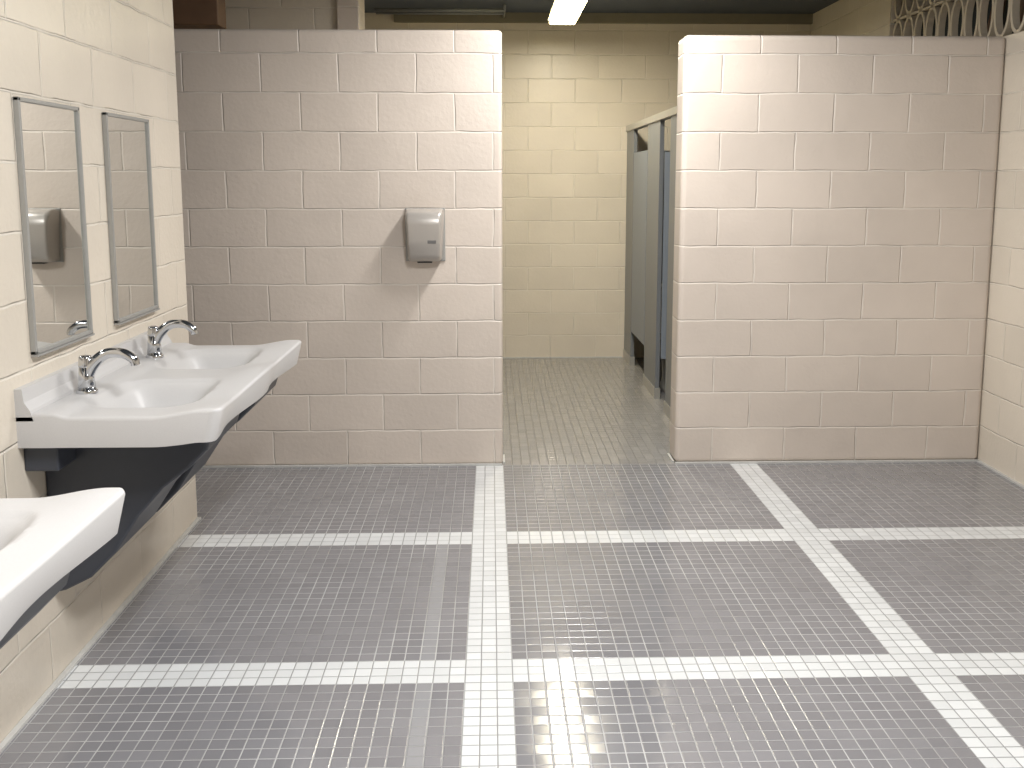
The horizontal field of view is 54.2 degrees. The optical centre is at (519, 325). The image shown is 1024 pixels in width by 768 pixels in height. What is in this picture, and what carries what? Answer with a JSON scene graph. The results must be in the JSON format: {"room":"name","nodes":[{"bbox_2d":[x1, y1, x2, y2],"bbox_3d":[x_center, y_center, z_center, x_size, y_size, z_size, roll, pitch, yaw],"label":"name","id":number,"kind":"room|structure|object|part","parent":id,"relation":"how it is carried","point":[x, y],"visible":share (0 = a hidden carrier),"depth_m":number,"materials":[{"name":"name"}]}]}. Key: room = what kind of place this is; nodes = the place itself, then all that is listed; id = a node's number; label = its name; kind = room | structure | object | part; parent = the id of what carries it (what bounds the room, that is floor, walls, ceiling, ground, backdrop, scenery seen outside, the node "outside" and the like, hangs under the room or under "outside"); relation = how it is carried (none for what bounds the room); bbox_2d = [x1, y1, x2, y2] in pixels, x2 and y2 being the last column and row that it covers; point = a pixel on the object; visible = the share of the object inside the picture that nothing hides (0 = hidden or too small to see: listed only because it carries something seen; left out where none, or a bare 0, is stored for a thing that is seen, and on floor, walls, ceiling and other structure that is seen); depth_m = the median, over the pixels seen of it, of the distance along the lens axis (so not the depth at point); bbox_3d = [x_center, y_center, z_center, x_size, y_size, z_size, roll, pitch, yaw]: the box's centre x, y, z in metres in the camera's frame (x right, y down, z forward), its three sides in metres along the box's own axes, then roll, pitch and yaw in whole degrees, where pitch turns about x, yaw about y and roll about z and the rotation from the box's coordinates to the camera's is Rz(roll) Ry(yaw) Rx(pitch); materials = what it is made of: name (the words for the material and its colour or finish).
{"room":"public restroom","nodes":[
{"label":"public restroom","id":0,"kind":"room"},
{"bbox_2d":[0,0,196,742],"bbox_3d":[-1.528,-0.131,1.488,0.200,2.980,6.070,0,8,-2],"label":"wall","id":1,"kind":"structure","parent":0,"point":[96,57],"depth_m":3.41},
{"bbox_2d":[12,96,94,356],"bbox_3d":[-1.465,-0.317,3.164,0.022,0.766,0.435,0,8,-2],"label":"wall mirror","id":2,"kind":"object","parent":1,"relation":"attached to","point":[47,134],"visible":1,"depth_m":3.13,"materials":[{"name":"silver glass"}]},
{"bbox_3d":[-1.461,-0.290,2.955,0.018,0.760,0.013,0,8,-2],"label":"frame","id":3,"kind":"part","parent":2,"relation":"part of","materials":[{"name":"silver metal"}]},
{"bbox_3d":[-1.467,-0.690,3.110,0.018,0.013,0.435,0,8,-2],"label":"frame","id":4,"kind":"part","parent":2,"relation":"part of","materials":[{"name":"silver metal"}]},
{"bbox_3d":[-1.467,0.050,3.217,0.018,0.013,0.435,0,8,-2],"label":"frame","id":5,"kind":"part","parent":2,"relation":"part of","materials":[{"name":"silver metal"}]},
{"bbox_3d":[-1.473,-0.350,3.372,0.018,0.760,0.013,0,8,-2],"label":"frame","id":6,"kind":"part","parent":2,"relation":"part of","materials":[{"name":"silver metal"}]},
{"bbox_2d":[0,488,124,648],"bbox_3d":[-1.131,0.689,1.574,0.590,0.763,1.300,0,8,-2],"label":"sink","id":7,"kind":"object","parent":1,"relation":"attached to","point":[43,539],"visible":1,"depth_m":1.99,"materials":[{"name":"white ceramic"}]},
{"bbox_2d":[14,326,171,421],"bbox_3d":[-1.460,0.137,3.546,0.050,0.095,1.300,0,8,-2],"label":"backsplash","id":8,"kind":"structure","parent":1,"relation":"attached to","point":[31,397],"depth_m":3.14,"materials":[{"name":"white ceramic"}]},
{"bbox_2d":[0,517,200,753],"bbox_3d":[-1.420,1.331,1.750,0.018,0.010,5.960,0,8,-2],"label":"trim","id":9,"kind":"structure","parent":1,"relation":"attached to","point":[88,646],"depth_m":3.38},
{"bbox_2d":[102,112,159,324],"bbox_3d":[-1.485,-0.415,3.834,0.022,0.766,0.450,0,8,-2],"label":"wall mirror","id":10,"kind":"object","parent":1,"relation":"attached to","point":[126,139],"visible":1,"depth_m":3.81,"materials":[{"name":"silver glass"}]},
{"bbox_3d":[-1.480,-0.386,3.618,0.018,0.760,0.013,0,8,-2],"label":"frame","id":11,"kind":"part","parent":10,"relation":"part of","materials":[{"name":"silver metal"}]},
{"bbox_3d":[-1.487,-0.787,3.780,0.018,0.013,0.450,0,8,-2],"label":"frame","id":12,"kind":"part","parent":10,"relation":"part of","materials":[{"name":"silver metal"}]},
{"bbox_3d":[-1.487,-0.048,3.888,0.018,0.013,0.450,0,8,-2],"label":"frame","id":13,"kind":"part","parent":10,"relation":"part of","materials":[{"name":"silver metal"}]},
{"bbox_3d":[-1.493,-0.449,4.050,0.018,0.760,0.013,0,8,-2],"label":"frame","id":14,"kind":"part","parent":10,"relation":"part of","materials":[{"name":"silver metal"}]},
{"bbox_2d":[14,319,300,590],"bbox_3d":[-1.190,0.394,3.592,0.590,0.763,1.300,0,8,-2],"label":"sink","id":15,"kind":"object","parent":1,"relation":"attached to","point":[142,414],"visible":1,"depth_m":3.12,"materials":[{"name":"white ceramic"}]},
{"bbox_3d":[-1.435,0.300,3.571,0.100,0.085,1.240,0,8,-2],"label":"support rail","id":16,"kind":"part","parent":15,"relation":"part of","materials":[{"name":"grey plastic"}]},
{"bbox_2d":[76,347,139,394],"bbox_3d":[-1.318,0.141,3.197,0.205,0.148,0.067,0,8,-2],"label":"faucet","id":17,"kind":"object","parent":15,"relation":"on","point":[88,365],"depth_m":3.18,"materials":[{"name":"silver metal"}]},
{"bbox_2d":[145,319,198,357],"bbox_3d":[-1.337,0.047,3.840,0.205,0.148,0.067,0,8,-2],"label":"faucet","id":18,"kind":"object","parent":15,"relation":"on","point":[155,334],"depth_m":3.82,"materials":[{"name":"silver metal"}]},
{"bbox_2d":[225,0,336,29],"bbox_3d":[-1.983,-0.861,6.489,1.680,2.980,0.200,0,8,-2],"label":"wall","id":19,"kind":"structure","parent":0,"point":[240,14],"depth_m":6.25,"materials":[{"name":"beige brick"}]},
{"bbox_2d":[336,0,364,29],"bbox_3d":[-1.074,-0.865,6.515,0.140,2.980,0.300,0,8,-2],"label":"column","id":20,"kind":"structure","parent":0,"point":[350,13],"depth_m":6.21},
{"bbox_2d":[0,357,1023,767],"bbox_3d":[0.006,1.080,3.853,5.690,0.100,10.710,0,8,-2],"label":"floor","id":21,"kind":"structure","parent":0,"point":[590,597],"depth_m":3.63,"materials":[{"name":"tile"}]},
{"bbox_2d":[623,106,676,419],"bbox_3d":[1.251,-0.547,7.593,0.589,2.040,2.514,0,8,-2],"label":"stall","id":22,"kind":"object","parent":21,"relation":"on","point":[644,270],"visible":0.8,"depth_m":7.40,"materials":[{"name":"grey metal"}]},
{"bbox_3d":[0.971,-0.643,8.043,0.032,1.500,0.720,0,8,-2],"label":"door","id":23,"kind":"part","parent":22,"relation":"part of","materials":[{"name":"metal"}]},
{"bbox_3d":[0.985,-1.530,7.444,0.057,0.050,2.510,0,8,-2],"label":"rail","id":24,"kind":"part","parent":22,"relation":"part of","materials":[{"name":"metal"}]},
{"bbox_3d":[1.290,-0.478,7.016,0.580,1.470,0.025,3,9,20],"label":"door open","id":25,"kind":"part","parent":22,"relation":"part of","materials":[{"name":"metal"}]},
{"bbox_2d":[660,281,665,391],"bbox_3d":[1.221,0.089,7.563,0.410,0.790,0.715,0,8,-2],"label":"toilet","id":26,"kind":"object","parent":21,"relation":"on","point":[663,361],"depth_m":7.54,"materials":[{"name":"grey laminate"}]},
{"bbox_2d":[659,151,669,379],"bbox_3d":[1.752,-0.468,7.881,1.516,1.800,0.025,0,8,-2],"label":"divider","id":27,"kind":"object","parent":21,"relation":"on","point":[660,373],"visible":0.02,"depth_m":7.82,"materials":[{"name":"grey metal"}]},
{"bbox_2d":[365,13,810,357],"bbox_3d":[-0.096,-1.202,8.830,5.590,2.980,0.200,0,8,-2],"label":"wall","id":28,"kind":"structure","parent":0,"point":[571,93],"depth_m":8.70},
{"bbox_2d":[503,356,621,357],"bbox_3d":[-0.078,0.282,8.940,1.980,0.010,0.012,0,8,-2],"label":"trim","id":29,"kind":"structure","parent":28,"relation":"attached to","point":[604,356],"depth_m":8.95,"materials":[{"name":"beige tile"}]},
{"bbox_2d":[394,12,812,23],"bbox_3d":[0.718,-2.622,8.520,3.570,0.080,0.050,0,8,-2],"label":"trim","id":30,"kind":"structure","parent":28,"relation":"attached to","point":[510,17],"depth_m":8.50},
{"bbox_2d":[174,29,1004,465],"bbox_3d":[-0.098,-0.404,5.519,5.390,2.357,0.200,0,8,-2],"label":"wall","id":31,"kind":"structure","parent":0,"point":[835,195],"depth_m":5.42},
{"bbox_2d":[202,463,501,467],"bbox_3d":[-1.394,0.778,5.543,2.590,0.010,0.018,0,8,-2],"label":"trim","id":32,"kind":"structure","parent":31,"relation":"attached to","point":[460,464],"depth_m":5.55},
{"bbox_2d":[405,208,445,262],"bbox_3d":[-0.508,-0.481,5.318,0.214,0.290,0.151,0,8,-2],"label":"dryer","id":33,"kind":"object","parent":31,"relation":"attached to","point":[424,227],"visible":1,"depth_m":5.25,"materials":[{"name":"metal"}]},
{"bbox_2d":[675,459,978,463],"bbox_3d":[1.734,0.765,5.633,1.730,0.010,0.018,0,8,-2],"label":"trim","id":34,"kind":"structure","parent":31,"relation":"attached to","point":[956,460],"depth_m":5.62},
{"bbox_2d":[364,0,838,13],"bbox_3d":[0.006,-1.968,3.408,5.890,0.100,10.710,0,8,-2],"label":"ceiling","id":35,"kind":"structure","parent":0,"point":[521,6],"depth_m":8.08,"materials":[{"name":"grey laminate"}]},
{"bbox_2d":[374,4,505,17],"bbox_3d":[-0.647,-2.568,8.175,1.062,0.041,0.550,0,8,-2],"label":"conduit","id":36,"kind":"object","parent":35,"relation":"attached to","point":[400,11],"depth_m":8.05,"materials":[{"name":"brown metal"}]},
{"bbox_2d":[548,0,586,24],"bbox_3d":[0.343,-2.350,7.123,0.220,0.215,1.250,0,8,-2],"label":"fluorescent light","id":37,"kind":"object","parent":35,"relation":"hanging from","point":[567,12],"visible":1,"depth_m":7.16,"materials":[{"name":"white plastic"}]},
{"bbox_2d":[810,0,912,35],"bbox_3d":[2.627,-1.072,7.937,0.200,2.980,1.760,0,8,-2],"label":"wall","id":38,"kind":"structure","parent":0,"point":[842,17],"depth_m":7.53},
{"bbox_2d":[976,31,1023,484],"bbox_3d":[2.797,0.100,2.128,0.200,2.337,7.020,0,8,-2],"label":"wall","id":39,"kind":"structure","parent":0,"point":[1001,422],"depth_m":5.34,"materials":[{"name":"beige brick"}]},
{"bbox_2d":[893,0,1023,36],"bbox_3d":[2.708,-1.845,5.143,0.170,0.643,3.550,0,8,-2],"label":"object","id":40,"kind":"object","parent":39,"relation":"on","point":[1002,18],"visible":0.65,"depth_m":6.02,"materials":[{"name":"metal"}]},
{"bbox_2d":[977,460,1023,488],"bbox_3d":[2.688,1.253,2.287,0.018,0.010,6.808,0,8,-2],"label":"trim","id":41,"kind":"structure","parent":39,"relation":"attached to","point":[978,461],"depth_m":5.39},
{"bbox_3d":[-2.838,-0.432,3.550,0.200,2.980,10.710,0,8,-2],"label":"wall","id":42,"kind":"structure","parent":0,"visible":0},
{"bbox_2d":[172,0,225,28],"bbox_3d":[-2.230,-1.765,5.551,1.140,0.200,0.180,0,8,-2],"label":"beam","id":43,"kind":"structure","parent":42,"relation":"attached to","point":[187,14],"depth_m":5.48,"materials":[{"name":"brown wood"}]}
]}

